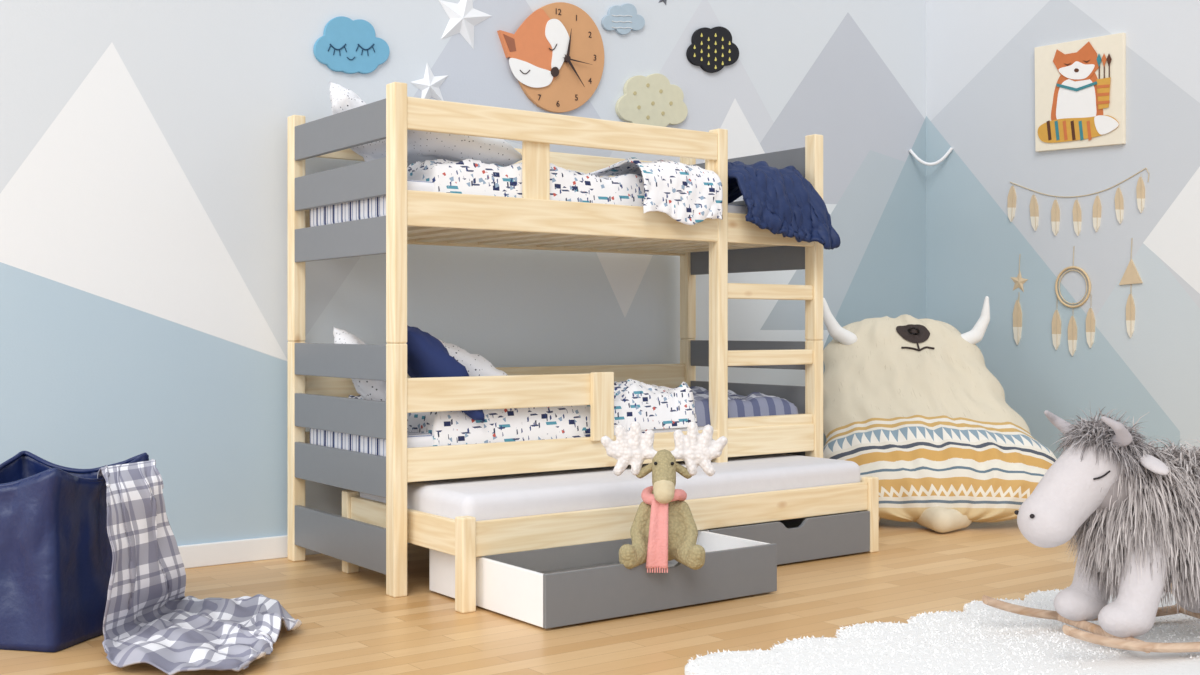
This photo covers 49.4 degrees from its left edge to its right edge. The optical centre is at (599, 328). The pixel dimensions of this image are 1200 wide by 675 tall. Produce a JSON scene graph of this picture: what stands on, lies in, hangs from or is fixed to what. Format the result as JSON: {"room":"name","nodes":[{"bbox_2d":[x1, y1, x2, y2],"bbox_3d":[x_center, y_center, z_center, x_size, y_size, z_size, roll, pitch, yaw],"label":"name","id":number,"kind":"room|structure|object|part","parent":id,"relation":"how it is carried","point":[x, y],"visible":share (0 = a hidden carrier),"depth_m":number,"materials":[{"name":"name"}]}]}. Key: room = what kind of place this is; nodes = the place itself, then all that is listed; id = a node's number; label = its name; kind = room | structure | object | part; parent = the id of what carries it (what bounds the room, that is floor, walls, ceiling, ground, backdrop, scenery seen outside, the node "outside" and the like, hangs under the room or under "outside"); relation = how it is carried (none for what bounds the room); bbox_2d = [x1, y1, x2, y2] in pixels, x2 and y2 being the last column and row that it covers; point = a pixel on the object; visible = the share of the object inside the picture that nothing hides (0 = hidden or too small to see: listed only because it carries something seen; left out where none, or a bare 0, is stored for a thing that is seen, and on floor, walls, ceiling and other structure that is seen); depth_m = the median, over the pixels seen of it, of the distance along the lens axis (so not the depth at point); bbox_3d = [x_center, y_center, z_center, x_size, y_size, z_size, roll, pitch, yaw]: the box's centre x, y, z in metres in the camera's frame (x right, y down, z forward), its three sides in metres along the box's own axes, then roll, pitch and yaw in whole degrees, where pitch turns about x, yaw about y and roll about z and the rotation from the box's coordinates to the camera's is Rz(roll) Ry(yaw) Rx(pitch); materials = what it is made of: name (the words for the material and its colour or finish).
{"room":"bedroom","nodes":[
{"label":"bedroom","id":0,"kind":"room"},
{"bbox_2d":[0,0,925,545],"bbox_3d":[-1.707,-0.566,4.752,8.875,2.900,0.100,0,0,-36],"label":"wall","id":1,"kind":"structure","parent":0,"point":[144,143],"depth_m":4.99,"materials":[{"name":"grey paint"}]},
{"bbox_2d":[178,535,410,568],"bbox_3d":[-1.713,0.842,4.675,8.775,0.085,0.016,0,0,-36],"label":"baseboard","id":2,"kind":"structure","parent":1,"relation":"attached to","point":[275,547],"depth_m":4.92,"materials":[{"name":"white wood"}]},
{"bbox_2d":[313,16,389,73],"bbox_3d":[-0.989,-1.127,5.207,0.326,0.223,0.017,0,0,-36],"label":"cloud","id":3,"kind":"object","parent":1,"relation":"attached to","point":[339,31],"visible":1,"depth_m":5.19,"materials":[{"name":"blue fabric"}]},
{"bbox_2d":[410,63,447,100],"bbox_3d":[-0.700,-1.010,5.408,0.182,0.190,0.032,0,0,-36],"label":"wall decor","id":4,"kind":"object","parent":1,"relation":"attached to","point":[429,85],"visible":0.94,"depth_m":5.41,"materials":[{"name":"white paint"}]},
{"bbox_2d":[439,0,490,48],"bbox_3d":[-0.558,-1.322,5.510,0.263,0.272,0.038,0,0,-36],"label":"wall decor","id":5,"kind":"object","parent":1,"relation":"attached to","point":[463,17],"visible":1,"depth_m":5.50,"materials":[{"name":"white paint"}]},
{"bbox_2d":[497,2,603,112],"bbox_3d":[-0.205,-1.204,5.768,0.562,0.493,0.040,0,0,-36],"label":"wall clock","id":6,"kind":"object","parent":1,"relation":"attached to","point":[556,54],"visible":1,"depth_m":5.77,"materials":[{"name":"brown wood"}]},
{"bbox_2d":[601,3,644,34],"bbox_3d":[0.107,-1.427,6.012,0.243,0.148,0.016,0,0,-36],"label":"cloud","id":7,"kind":"object","parent":1,"relation":"attached to","point":[638,22],"visible":1,"depth_m":6.00,"materials":[{"name":"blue fabric"}]},
{"bbox_2d":[615,73,687,126],"bbox_3d":[0.244,-1.065,6.109,0.419,0.264,0.022,0,0,-36],"label":"cloud","id":8,"kind":"object","parent":1,"relation":"attached to","point":[626,109],"visible":0.84,"depth_m":6.09,"materials":[{"name":"beige fabric"}]},
{"bbox_2d":[686,26,738,72],"bbox_3d":[0.549,-1.356,6.336,0.328,0.230,0.018,0,0,-36],"label":"cloud","id":9,"kind":"object","parent":1,"relation":"attached to","point":[696,38],"visible":1,"depth_m":6.32,"materials":[{"name":"black fabric"}]},
{"bbox_2d":[0,518,1171,674],"bbox_3d":[0.451,0.934,1.814,8.875,0.100,7.390,0,0,-36],"label":"floor","id":10,"kind":"structure","parent":0,"point":[350,625],"depth_m":4.05,"materials":[{"name":"brown wood"}]},
{"bbox_2d":[0,451,148,651],"bbox_3d":[-1.638,0.629,3.798,0.456,0.507,0.456,0,0,14],"label":"bag","id":11,"kind":"object","parent":10,"relation":"on","point":[56,556],"visible":0.83,"depth_m":3.59,"materials":[{"name":"blue fabric"}]},
{"bbox_2d":[97,459,301,674],"bbox_3d":[-1.109,0.623,3.663,0.545,0.493,0.885,0,0,-24],"label":"throw blanket","id":12,"kind":"object","parent":10,"relation":"on","point":[149,618],"visible":0.98,"depth_m":3.62,"materials":[{"name":"grey fabric"}]},
{"bbox_2d":[288,82,822,597],"bbox_3d":[-0.125,0.036,5.220,2.000,1.695,0.900,0,0,-36],"label":"bunk bed","id":13,"kind":"object","parent":10,"relation":"on","point":[320,384],"visible":0.85,"depth_m":4.77,"materials":[{"name":"brown wood"}]},
{"bbox_3d":[-1.159,-0.382,4.981,0.050,0.859,0.062,0,0,-36],"label":"post","id":14,"kind":"part","parent":13,"relation":"part of","materials":[{"name":"brown wood"}]},
{"bbox_3d":[-1.159,0.466,4.981,0.050,0.836,0.062,0,0,-36],"label":"post","id":15,"kind":"part","parent":13,"relation":"part of","materials":[{"name":"brown wood"}]},
{"bbox_3d":[-0.373,0.453,5.558,1.900,0.113,0.022,0,0,-36],"label":"rail","id":16,"kind":"part","parent":13,"relation":"part of","materials":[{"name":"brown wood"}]},
{"bbox_3d":[-0.673,-0.382,4.320,0.050,0.859,0.062,0,0,-36],"label":"post","id":17,"kind":"part","parent":13,"relation":"part of","materials":[{"name":"brown wood"}]},
{"bbox_3d":[-0.673,0.466,4.320,0.050,0.836,0.062,0,0,-36],"label":"post","id":18,"kind":"part","parent":13,"relation":"part of","materials":[{"name":"brown wood"}]},
{"bbox_3d":[-0.373,-0.400,5.558,1.900,0.118,0.022,0,0,-36],"label":"rail","id":19,"kind":"part","parent":13,"relation":"part of","materials":[{"name":"brown wood"}]},
{"bbox_2d":[310,426,703,455],"bbox_3d":[-0.126,0.419,5.221,1.890,0.121,0.765,0,0,-36],"label":"mattress","id":20,"kind":"object","parent":13,"relation":"on","point":[376,446],"visible":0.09,"depth_m":4.63,"materials":[{"name":"white fabric"}]},
{"bbox_2d":[333,326,385,400],"bbox_3d":[-0.870,0.169,4.870,0.221,0.359,0.434,0,0,-22],"label":"bed pillow","id":21,"kind":"object","parent":20,"relation":"on","point":[368,389],"visible":0.27,"depth_m":4.74,"materials":[{"name":"white fabric"}]},
{"bbox_2d":[348,379,696,445],"bbox_3d":[-0.309,0.309,5.066,1.180,0.230,0.748,0,0,-36],"label":"duvet","id":22,"kind":"object","parent":20,"relation":"on","point":[653,406],"visible":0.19,"depth_m":4.73,"materials":[{"name":"white fabric"}]},
{"bbox_2d":[406,325,485,421],"bbox_3d":[-0.585,0.149,4.632,0.302,0.342,0.441,0,0,-18],"label":"cushion","id":23,"kind":"object","parent":22,"relation":"on","point":[427,356],"visible":0.4,"depth_m":4.45,"materials":[{"name":"fabric"}]},
{"bbox_2d":[439,340,506,375],"bbox_3d":[-0.554,0.145,5.078,0.378,0.224,0.420,0,0,-24],"label":"bed pillow","id":24,"kind":"object","parent":22,"relation":"on","point":[475,364],"visible":0.33,"depth_m":4.92,"materials":[{"name":"white fabric"}]},
{"bbox_2d":[689,386,797,426],"bbox_3d":[0.308,0.322,5.510,0.780,0.124,0.724,0,0,-36],"label":"plaid blanket","id":25,"kind":"object","parent":20,"relation":"on","point":[755,403],"visible":0.29,"depth_m":5.34,"materials":[{"name":"blue fabric"}]},
{"bbox_2d":[310,180,747,226],"bbox_3d":[-0.126,-0.435,5.221,1.890,0.131,0.765,0,0,-36],"label":"mattress","id":26,"kind":"object","parent":13,"relation":"on","point":[372,207],"visible":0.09,"depth_m":4.66,"materials":[{"name":"white fabric"}]},
{"bbox_2d":[407,157,722,224],"bbox_3d":[-0.215,-0.524,5.072,1.340,0.260,0.850,0,0,-36],"label":"duvet","id":27,"kind":"object","parent":26,"relation":"on","point":[689,194],"visible":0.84,"depth_m":4.87,"materials":[{"name":"white fabric"}]},
{"bbox_2d":[350,130,521,166],"bbox_3d":[-0.624,-0.661,4.802,0.450,0.198,0.620,0,0,-36],"label":"bed pillow","id":28,"kind":"object","parent":27,"relation":"on","point":[422,146],"visible":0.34,"depth_m":4.61,"materials":[{"name":"white fabric"}]},
{"bbox_2d":[329,82,374,160],"bbox_3d":[-0.901,-0.761,4.921,0.218,0.366,0.411,0,0,-20],"label":"bed pillow","id":29,"kind":"object","parent":28,"relation":"on","point":[342,99],"visible":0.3,"depth_m":4.80,"materials":[{"name":"white fabric"}]},
{"bbox_2d":[704,161,840,249],"bbox_3d":[0.575,-0.505,5.491,0.525,0.368,0.749,0,0,-36],"label":"blanket","id":30,"kind":"object","parent":26,"relation":"on","point":[784,202],"visible":0.72,"depth_m":5.25,"materials":[{"name":"fabric"}]},
{"bbox_3d":[0.122,-0.400,4.885,1.900,0.118,0.022,0,0,-36],"label":"rail","id":31,"kind":"part","parent":13,"relation":"part of","materials":[{"name":"brown wood"}]},
{"bbox_3d":[0.122,0.453,4.885,1.900,0.113,0.022,0,0,-36],"label":"rail","id":32,"kind":"part","parent":13,"relation":"part of","materials":[{"name":"brown wood"}]},
{"bbox_3d":[0.413,-0.382,6.135,0.050,0.859,0.062,0,0,-36],"label":"post","id":33,"kind":"part","parent":13,"relation":"part of","materials":[{"name":"brown wood"}]},
{"bbox_3d":[0.413,0.466,6.135,0.050,0.836,0.062,0,0,-36],"label":"post","id":34,"kind":"part","parent":13,"relation":"part of","materials":[{"name":"brown wood"}]},
{"bbox_3d":[0.432,-0.615,5.133,0.035,0.312,0.022,0,0,-36],"label":"guard plate","id":35,"kind":"part","parent":13,"relation":"part of","materials":[{"name":"brown wood"}]},
{"bbox_3d":[0.467,0.049,5.158,0.050,1.670,0.062,0,0,-36],"label":"ladder post","id":36,"kind":"part","parent":13,"relation":"part of","materials":[{"name":"brown wood"}]},
{"bbox_3d":[0.898,-0.382,5.474,0.050,0.859,0.062,0,0,-36],"label":"post","id":37,"kind":"part","parent":13,"relation":"part of","materials":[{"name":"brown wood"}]},
{"bbox_3d":[0.898,0.466,5.474,0.050,0.836,0.062,0,0,-36],"label":"post","id":38,"kind":"part","parent":13,"relation":"part of","materials":[{"name":"brown wood"}]},
{"bbox_2d":[429,530,776,628],"bbox_3d":[0.009,0.801,4.362,0.930,0.166,0.700,0,0,-36],"label":"storage drawer","id":39,"kind":"object","parent":10,"relation":"on","point":[547,588],"visible":0.74,"depth_m":4.09,"materials":[{"name":"grey paint"}]},
{"bbox_3d":[-0.193,0.798,4.638,0.898,0.155,0.016,0,0,-36],"label":"drawer","id":40,"kind":"part","parent":39,"relation":"part of","materials":[{"name":"white laminate"}]},
{"bbox_3d":[0.009,0.865,4.362,0.898,0.010,0.668,0,0,-36],"label":"drawer","id":41,"kind":"part","parent":39,"relation":"part of","materials":[{"name":"white laminate"}]},
{"bbox_3d":[0.212,0.797,4.087,0.930,0.158,0.016,0,0,-36],"label":"drawer","id":42,"kind":"part","parent":39,"relation":"part of","materials":[{"name":"grey paint"}]},
{"bbox_2d":[601,421,727,572],"bbox_3d":[0.200,0.521,4.077,0.400,0.455,0.245,0,0,3],"label":"plush toy","id":43,"kind":"object","parent":39,"relation":"on","point":[663,529],"visible":1,"depth_m":4.07,"materials":[{"name":"beige fabric"}]},
{"bbox_2d":[342,476,878,612],"bbox_3d":[0.082,0.736,4.955,1.900,0.296,0.870,0,0,-36],"label":"bed","id":44,"kind":"object","parent":10,"relation":"on","point":[466,538],"visible":0.62,"depth_m":4.39,"materials":[{"name":"brown wood"}]},
{"bbox_3d":[-0.906,0.736,4.738,0.050,0.296,0.050,0,0,-36],"label":"post","id":45,"kind":"part","parent":44,"relation":"part of","materials":[{"name":"brown wood"}]},
{"bbox_3d":[-0.663,0.661,4.408,0.024,0.110,0.770,0,0,-36],"label":"rail","id":46,"kind":"part","parent":44,"relation":"part of","materials":[{"name":"brown wood"}]},
{"bbox_3d":[-0.420,0.736,4.077,0.050,0.296,0.050,0,0,-36],"label":"post","id":47,"kind":"part","parent":44,"relation":"part of","materials":[{"name":"brown wood"}]},
{"bbox_2d":[360,453,859,520],"bbox_3d":[0.082,0.597,4.955,1.822,0.142,0.788,0,0,-36],"label":"mattress","id":48,"kind":"object","parent":44,"relation":"on","point":[536,493],"visible":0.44,"depth_m":4.50,"materials":[{"name":"white fabric"}]},
{"bbox_3d":[0.325,0.661,4.625,1.800,0.110,0.024,0,0,-36],"label":"rail","id":49,"kind":"part","parent":44,"relation":"part of","materials":[{"name":"brown wood"}]},
{"bbox_3d":[1.071,0.736,5.173,0.050,0.296,0.050,0,0,-36],"label":"post","id":50,"kind":"part","parent":44,"relation":"part of","materials":[{"name":"brown wood"}]},
{"bbox_2d":[702,511,869,564],"bbox_3d":[0.525,0.801,5.168,0.825,0.166,0.692,0,0,-36],"label":"storage drawer","id":51,"kind":"object","parent":10,"relation":"on","point":[823,536],"visible":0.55,"depth_m":4.96,"materials":[{"name":"grey paint"}]},
{"bbox_2d":[823,296,1056,532],"bbox_3d":[1.478,0.363,6.114,1.021,1.045,1.040,0,0,-17],"label":"floor cushion","id":52,"kind":"object","parent":10,"relation":"on","point":[915,403],"visible":0.92,"depth_m":5.98,"materials":[{"name":"beige fabric"}]},
{"bbox_2d":[685,587,1199,674],"bbox_3d":[1.430,0.868,3.282,2.152,0.031,1.676,0,0,-36],"label":"rug","id":53,"kind":"object","parent":10,"relation":"on","point":[981,639],"visible":0.77,"depth_m":3.46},
{"bbox_2d":[982,407,1199,652],"bbox_3d":[1.567,0.521,3.610,0.908,0.646,0.470,0,0,-15],"label":"toy","id":54,"kind":"object","parent":53,"relation":"on","point":[1133,505],"visible":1,"depth_m":3.46,"materials":[{"name":"fur"}]},
{"bbox_3d":[1.378,0.660,3.650,0.221,0.315,0.124,0,0,-13],"label":"leg","id":55,"kind":"part","parent":54,"relation":"part of","materials":[{"name":"grey fabric"}]},
{"bbox_3d":[1.427,0.660,3.466,0.220,0.315,0.123,0,0,-26],"label":"leg","id":56,"kind":"part","parent":54,"relation":"part of","materials":[{"name":"grey fabric"}]},
{"bbox_3d":[1.747,0.660,3.754,0.182,0.315,0.133,0,0,-36],"label":"leg","id":57,"kind":"part","parent":54,"relation":"part of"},
{"bbox_2d":[926,0,1199,458],"bbox_3d":[4.012,-0.566,4.368,0.112,2.900,7.290,0,0,-36],"label":"wall","id":58,"kind":"structure","parent":0,"point":[980,56],"depth_m":6.55,"materials":[{"name":"paint"}]},
{"bbox_2d":[909,147,952,165],"bbox_3d":[1.815,-0.942,7.159,0.237,0.098,0.018,0,0,16],"label":"wall decor","id":59,"kind":"object","parent":58,"relation":"attached to","point":[948,152],"visible":1,"depth_m":7.15,"materials":[{"name":"paint"}]},
{"bbox_2d":[1010,256,1027,344],"bbox_3d":[2.176,-0.151,6.783,0.012,0.473,0.111,0,0,-36],"label":"wall hanging","id":60,"kind":"object","parent":58,"relation":"attached to","point":[1019,281],"visible":1,"depth_m":6.79},
{"bbox_2d":[1052,248,1094,355],"bbox_3d":[2.365,-0.138,6.525,0.012,0.550,0.241,0,0,-36],"label":"catcher","id":61,"kind":"object","parent":58,"relation":"attached to","point":[1090,319],"visible":1,"depth_m":6.52,"materials":[{"name":"wood"}]},
{"bbox_2d":[1007,168,1148,235],"bbox_3d":[2.372,-0.616,6.517,0.012,0.308,0.795,0,0,-36],"label":"garland","id":62,"kind":"object","parent":58,"relation":"attached to","point":[1140,189],"visible":1,"depth_m":6.50},
{"bbox_2d":[1034,33,1125,151],"bbox_3d":[2.379,-1.166,6.490,0.031,0.550,0.498,0,0,-36],"label":"print","id":63,"kind":"object","parent":58,"relation":"attached to","point":[1080,85],"visible":1,"depth_m":6.46}
]}

